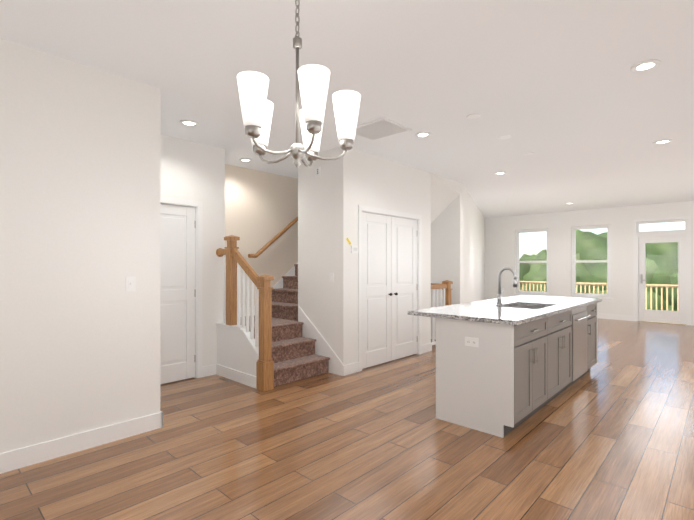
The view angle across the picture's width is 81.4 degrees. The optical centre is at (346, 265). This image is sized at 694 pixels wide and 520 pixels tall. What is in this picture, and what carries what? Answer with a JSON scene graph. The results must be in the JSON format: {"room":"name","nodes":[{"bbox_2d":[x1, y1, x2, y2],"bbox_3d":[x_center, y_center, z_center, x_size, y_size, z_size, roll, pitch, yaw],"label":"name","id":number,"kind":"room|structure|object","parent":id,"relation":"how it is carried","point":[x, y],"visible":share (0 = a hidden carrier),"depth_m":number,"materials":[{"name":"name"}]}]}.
{"room":"open-plan dining area","nodes":[
{"label":"open-plan dining area","id":0,"kind":"room"},
{"bbox_2d":[0,38,160,452],"bbox_3d":[-3.420,-0.068,1.416,0.120,2.800,5.370,0,0,43],"label":"wall","id":1,"kind":"structure","parent":0,"point":[80,192],"depth_m":2.90,"materials":[{"name":"paint"}]},
{"bbox_2d":[126,277,135,291],"bbox_3d":[-1.692,0.145,3.161,0.016,0.114,0.070,0,0,43],"label":"light switch","id":2,"kind":"object","parent":1,"relation":"attached to","point":[130,283],"visible":1,"depth_m":3.16,"materials":[{"name":"white plastic"}]},
{"bbox_2d":[161,134,224,366],"bbox_3d":[-3.847,-0.066,2.686,0.120,2.800,6.640,0,0,43],"label":"wall","id":3,"kind":"structure","parent":0,"point":[191,170],"depth_m":4.89,"materials":[{"name":"paint"}]},
{"bbox_2d":[160,204,195,383],"bbox_3d":[-2.041,0.318,4.537,0.085,2.015,0.712,0,0,43],"label":"door","id":4,"kind":"structure","parent":3,"relation":"in","point":[177,308],"depth_m":4.65,"materials":[{"name":"white wood"}]},
{"bbox_2d":[161,196,202,377],"bbox_3d":[-2.074,0.285,4.567,0.136,2.105,0.860,0,0,43],"label":"door frame","id":5,"kind":"structure","parent":3,"relation":"attached to","point":[197,206],"depth_m":4.80,"materials":[{"name":"white wood"}]},
{"bbox_2d":[0,313,693,473],"bbox_3d":[2.253,1.273,3.317,9.480,0.125,15.905,0,0,43],"label":"baseboard","id":6,"kind":"structure","parent":3,"relation":"attached to","point":[33,454],"depth_m":3.03,"materials":[{"name":"white wood"}]},
{"bbox_2d":[216,322,258,375],"bbox_3d":[-1.258,1.023,4.712,0.886,0.630,0.110,0,0,43],"label":"wall","id":7,"kind":"structure","parent":0,"point":[237,350],"depth_m":4.68,"materials":[{"name":"white paint"}]},
{"bbox_2d":[216,235,273,391],"bbox_3d":[-1.208,0.485,4.666,1.022,1.705,0.135,0,0,43],"label":"stair railing","id":8,"kind":"object","parent":7,"relation":"on","point":[236,266],"visible":1,"depth_m":4.53,"materials":[{"name":"brown wood"}]},
{"bbox_2d":[225,164,297,306],"bbox_3d":[-0.733,-0.058,6.962,0.120,2.800,4.100,0,0,43],"label":"wall","id":9,"kind":"structure","parent":0,"point":[261,209],"depth_m":6.26,"materials":[{"name":"paint"}]},
{"bbox_2d":[248,216,297,257],"bbox_3d":[-0.891,-0.748,6.629,0.104,1.269,1.696,0,0,43],"label":"handrail","id":10,"kind":"object","parent":9,"relation":"attached to","point":[274,239],"depth_m":6.29,"materials":[{"name":"brown wood"}]},
{"bbox_2d":[298,167,298,305],"bbox_3d":[-0.007,-0.059,6.289,0.060,2.800,1.910,0,0,43],"label":"wall","id":11,"kind":"structure","parent":0,"point":[298,236],"depth_m":5.59,"materials":[{"name":"paint"}]},
{"bbox_2d":[299,146,347,364],"bbox_3d":[-0.319,-0.061,5.218,0.830,2.800,0.080,0,0,43],"label":"wall","id":12,"kind":"structure","parent":0,"point":[323,234],"depth_m":5.11,"materials":[{"name":"paint"}]},
{"bbox_2d":[315,167,319,177],"bbox_3d":[-0.376,-1.201,5.209,0.080,0.120,0.014,0,0,43],"label":"door chime","id":13,"kind":"object","parent":12,"relation":"attached to","point":[317,172],"visible":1,"depth_m":5.21,"materials":[{"name":"white plastic"}]},
{"bbox_2d":[330,273,333,281],"bbox_3d":[-0.195,0.148,5.035,0.070,0.114,0.016,0,0,43],"label":"light switch","id":14,"kind":"object","parent":12,"relation":"attached to","point":[331,277],"visible":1,"depth_m":5.03,"materials":[{"name":"white plastic"}]},
{"bbox_2d":[0,318,693,519],"bbox_3d":[2.262,1.385,3.326,9.720,0.100,16.170,0,0,43],"label":"floor","id":15,"kind":"structure","parent":0,"point":[609,435],"depth_m":2.84,"materials":[{"name":"brown wood"}]},
{"bbox_2d":[245,264,329,386],"bbox_3d":[-0.456,0.268,5.952,1.625,2.145,2.755,0,0,43],"label":"stairs","id":16,"kind":"structure","parent":15,"relation":"on","point":[295,357],"depth_m":5.07,"materials":[{"name":"carpet"}]},
{"bbox_2d":[245,262,342,375],"bbox_3d":[-0.389,0.237,5.887,1.849,2.205,2.759,0,0,43],"label":"skirt","id":17,"kind":"object","parent":16,"relation":"attached to","point":[322,346],"visible":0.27,"depth_m":5.21,"materials":[{"name":"white wood"}]},
{"bbox_2d":[431,280,452,344],"bbox_3d":[0.896,0.795,7.232,1.828,1.095,0.692,0,0,43],"label":"guard rail","id":18,"kind":"object","parent":15,"relation":"on","point":[444,288],"visible":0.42,"depth_m":6.69,"materials":[{"name":"brown wood"}]},
{"bbox_2d":[436,299,601,437],"bbox_3d":[1.993,0.894,4.306,0.719,0.885,2.808,0,0,43],"label":"kitchen island","id":19,"kind":"object","parent":15,"relation":"on","point":[505,366],"depth_m":3.38,"materials":[{"name":"grey wood"}]},
{"bbox_2d":[408,295,599,326],"bbox_3d":[1.892,0.435,4.407,0.985,0.035,2.860,0,0,43],"label":"island countertop","id":20,"kind":"structure","parent":19,"relation":"on","point":[491,310],"depth_m":3.82,"materials":[{"name":"white stone"}]},
{"bbox_2d":[497,267,517,303],"bbox_3d":[1.744,0.217,4.389,0.224,0.400,0.091,0,0,43],"label":"faucet","id":21,"kind":"object","parent":20,"relation":"on","point":[499,296],"depth_m":4.41,"materials":[{"name":"silver metal"}]},
{"bbox_2d":[0,0,693,217],"bbox_3d":[2.262,-1.515,3.331,9.720,0.100,16.170,0,0,43],"label":"ceiling","id":22,"kind":"structure","parent":0,"point":[574,103],"depth_m":3.11,"materials":[{"name":"paint"}]},
{"bbox_2d":[180,120,197,125],"bbox_3d":[-1.617,-1.458,4.134,0.180,0.010,0.180,0,0,43],"label":"recessed light","id":23,"kind":"object","parent":22,"relation":"in","point":[189,123],"visible":0.98,"depth_m":4.12,"materials":[{"name":"white"}]},
{"bbox_2d":[239,158,251,161],"bbox_3d":[-1.402,-1.455,5.577,0.180,0.010,0.180,0,0,43],"label":"recessed light","id":24,"kind":"object","parent":22,"relation":"in","point":[245,160],"visible":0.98,"depth_m":5.57,"materials":[{"name":"white"}]},
{"bbox_2d":[237,0,360,167],"bbox_3d":[-0.220,-0.936,1.668,0.509,1.061,0.500,0,0,43],"label":"chandelier","id":25,"kind":"object","parent":22,"relation":"hanging from","point":[312,81],"visible":1,"depth_m":1.55,"materials":[{"name":"white glass"}]},
{"bbox_2d":[355,117,411,140],"bbox_3d":[0.330,-1.454,4.325,0.540,0.018,0.480,0,0,43],"label":"ceiling vent","id":26,"kind":"object","parent":22,"relation":"in","point":[379,128],"visible":0.9,"depth_m":4.29,"materials":[{"name":"white metal"}]},
{"bbox_2d":[415,132,430,137],"bbox_3d":[0.848,-1.457,4.498,0.180,0.010,0.180,0,0,43],"label":"recessed light","id":27,"kind":"object","parent":22,"relation":"in","point":[422,134],"visible":1,"depth_m":4.49,"materials":[{"name":"white"}]},
{"bbox_2d":[466,113,479,118],"bbox_3d":[1.234,-1.458,3.945,0.132,0.010,0.132,0,0,43],"label":"smoke detector","id":28,"kind":"object","parent":22,"relation":"in","point":[473,116],"visible":0.98,"depth_m":3.93,"materials":[{"name":"white plastic"}]},
{"bbox_2d":[499,135,510,138],"bbox_3d":[1.793,-1.457,4.586,0.132,0.010,0.132,0,0,43],"label":"smoke detector","id":29,"kind":"object","parent":22,"relation":"in","point":[504,136],"visible":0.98,"depth_m":4.58,"materials":[{"name":"white plastic"}]},
{"bbox_2d":[630,59,660,71],"bbox_3d":[2.186,-1.460,2.957,0.180,0.010,0.180,0,0,43],"label":"recessed light","id":30,"kind":"object","parent":22,"relation":"in","point":[646,65],"visible":1,"depth_m":2.95,"materials":[{"name":"white"}]},
{"bbox_2d":[653,139,671,143],"bbox_3d":[3.719,-1.457,4.755,0.180,0.010,0.180,0,0,43],"label":"recessed light","id":31,"kind":"object","parent":22,"relation":"in","point":[663,141],"visible":1,"depth_m":4.74,"materials":[{"name":"white"}]},
{"bbox_2d":[348,148,430,363],"bbox_3d":[0.621,-0.060,5.701,0.120,2.800,1.910,0,0,43],"label":"wall","id":32,"kind":"structure","parent":0,"point":[375,181],"depth_m":5.47,"materials":[{"name":"paint"}]},
{"bbox_2d":[346,237,357,252],"bbox_3d":[0.067,-0.252,5.005,0.024,0.190,0.205,0,0,43],"label":"thermostat","id":33,"kind":"object","parent":32,"relation":"attached to","point":[354,249],"visible":0.98,"depth_m":5.00,"materials":[{"name":"white plastic"}]},
{"bbox_2d":[362,212,392,368],"bbox_3d":[0.407,0.320,5.387,0.097,2.015,0.645,0,0,43],"label":"closet door","id":34,"kind":"structure","parent":32,"relation":"in","point":[377,294],"depth_m":5.39,"materials":[{"name":"white wood"}]},
{"bbox_2d":[358,205,421,371],"bbox_3d":[0.592,0.286,5.658,0.136,2.105,1.440,0,0,43],"label":"door frame","id":35,"kind":"structure","parent":32,"relation":"attached to","point":[361,208],"depth_m":5.55,"materials":[{"name":"white wood"}]},
{"bbox_2d":[391,216,416,360],"bbox_3d":[0.851,0.320,5.861,0.097,2.015,0.645,0,0,43],"label":"closet door","id":36,"kind":"structure","parent":32,"relation":"in","point":[403,282],"depth_m":5.85,"materials":[{"name":"white wood"}]},
{"bbox_2d":[431,173,459,222],"bbox_3d":[0.973,-0.613,7.344,1.850,1.690,0.965,0,0,43],"label":"wall","id":37,"kind":"structure","parent":0,"point":[445,193],"depth_m":6.92,"materials":[{"name":"paint"}]},
{"bbox_2d":[431,182,462,330],"bbox_3d":[1.255,-0.057,7.827,2.100,2.800,0.120,0,0,43],"label":"wall","id":38,"kind":"structure","parent":0,"point":[447,243],"depth_m":7.19,"materials":[{"name":"paint"}]},
{"bbox_2d":[463,186,484,302],"bbox_3d":[3.066,-0.053,9.790,0.150,2.800,5.751,0,0,23],"label":"wall","id":39,"kind":"structure","parent":0,"point":[473,254],"depth_m":9.04,"materials":[{"name":"paint"}]},
{"bbox_2d":[485,201,693,319],"bbox_3d":[7.737,-0.054,9.175,9.720,2.800,0.150,0,0,43],"label":"wall","id":40,"kind":"structure","parent":0,"point":[500,243],"depth_m":10.76,"materials":[{"name":"paint"}]},
{"bbox_2d":[516,228,548,294],"bbox_3d":[5.284,-0.105,11.486,0.916,1.846,0.070,0,0,43],"label":"window","id":41,"kind":"structure","parent":40,"relation":"in","point":[518,262],"depth_m":11.49,"materials":[{"name":"white plastic"}]},
{"bbox_2d":[569,296,612,301],"bbox_3d":[6.296,0.868,10.435,0.970,0.100,0.080,0,0,43],"label":"window sill","id":42,"kind":"structure","parent":40,"relation":"attached to","point":[603,299],"depth_m":10.22,"materials":[{"name":"white wood"}]},
{"bbox_2d":[572,225,610,297],"bbox_3d":[6.346,-0.107,10.491,0.886,1.846,0.070,0,0,43],"label":"window","id":43,"kind":"structure","parent":40,"relation":"in","point":[575,261],"depth_m":10.46,"materials":[{"name":"white"}]},
{"bbox_2d":[633,216,690,324],"bbox_3d":[7.392,0.116,9.486,1.070,2.460,0.166,0,0,43],"label":"door frame","id":44,"kind":"structure","parent":40,"relation":"attached to","point":[688,233],"depth_m":9.45,"materials":[{"name":"white wood"}]},
{"bbox_2d":[639,235,685,323],"bbox_3d":[7.381,0.321,9.474,0.880,2.020,0.100,0,0,43],"label":"patio door","id":45,"kind":"structure","parent":40,"relation":"in","point":[678,316],"depth_m":9.44,"materials":[{"name":"white"}]},
{"bbox_2d":[637,219,687,232],"bbox_3d":[7.405,-0.914,9.502,0.946,0.276,0.070,0,0,43],"label":"transom","id":46,"kind":"object","parent":40,"relation":"attached to","point":[666,221],"visible":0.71,"depth_m":9.45,"materials":[{"name":"white"}]},
{"label":"outside","id":47,"kind":"structure","parent":0,"visible":0},
{"bbox_3d":[34.987,4.445,37.182,120.000,0.100,77.900,0,0,43],"label":"ground","id":48,"kind":"structure","parent":47,"visible":0},
{"bbox_2d":[519,260,529,288],"bbox_3d":[13.265,3.384,32.772,8.737,8.592,7.963,0,0,43],"label":"tree","id":49,"kind":"object","parent":48,"relation":"on","point":[524,267],"depth_m":29.85,"materials":[{"name":"green plant"}]},
{"bbox_2d":[519,254,530,259],"bbox_3d":[21.156,4.918,42.932,12.335,13.025,11.070,0,0,43],"label":"tree","id":50,"kind":"object","parent":48,"relation":"on","point":[523,256],"depth_m":43.01,"materials":[{"name":"green plant"}]},
{"bbox_2d":[520,249,546,290],"bbox_3d":[15.627,2.179,31.736,8.046,7.586,8.328,0,0,43],"label":"tree","id":51,"kind":"object","parent":48,"relation":"on","point":[540,256],"depth_m":29.90,"materials":[{"name":"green plant"}]},
{"bbox_2d":[523,253,595,292],"bbox_3d":[15.819,2.112,28.799,7.802,7.464,8.220,0,0,43],"label":"tree","id":52,"kind":"object","parent":48,"relation":"on","point":[582,274],"depth_m":27.29,"materials":[{"name":"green plant"}]},
{"bbox_2d":[576,230,606,290],"bbox_3d":[18.715,1.722,28.080,7.866,8.686,7.538,0,0,43],"label":"tree","id":53,"kind":"object","parent":48,"relation":"on","point":[591,248],"depth_m":26.00,"materials":[{"name":"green plant"}]},
{"bbox_2d":[519,281,677,323],"bbox_3d":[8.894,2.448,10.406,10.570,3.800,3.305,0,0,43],"label":"railing","id":54,"kind":"object","parent":48,"relation":"on","point":[602,284],"depth_m":12.32,"materials":[{"name":"brown wood"}]},
{"bbox_2d":[591,257,665,309],"bbox_3d":[19.025,2.181,26.068,5.950,8.210,6.216,0,0,43],"label":"tree","id":55,"kind":"object","parent":48,"relation":"on","point":[650,267],"depth_m":23.89,"materials":[{"name":"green plant"}]},
{"bbox_2d":[645,242,677,310],"bbox_3d":[21.244,2.092,25.167,7.647,8.236,6.991,0,0,43],"label":"tree","id":56,"kind":"object","parent":48,"relation":"on","point":[663,255],"depth_m":23.44,"materials":[{"name":"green plant"}]},
{"bbox_2d":[664,272,677,310],"bbox_3d":[22.226,2.229,23.049,6.720,7.717,7.326,0,0,43],"label":"tree","id":57,"kind":"object","parent":48,"relation":"on","point":[674,279],"depth_m":22.87,"materials":[{"name":"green plant"}]}
]}

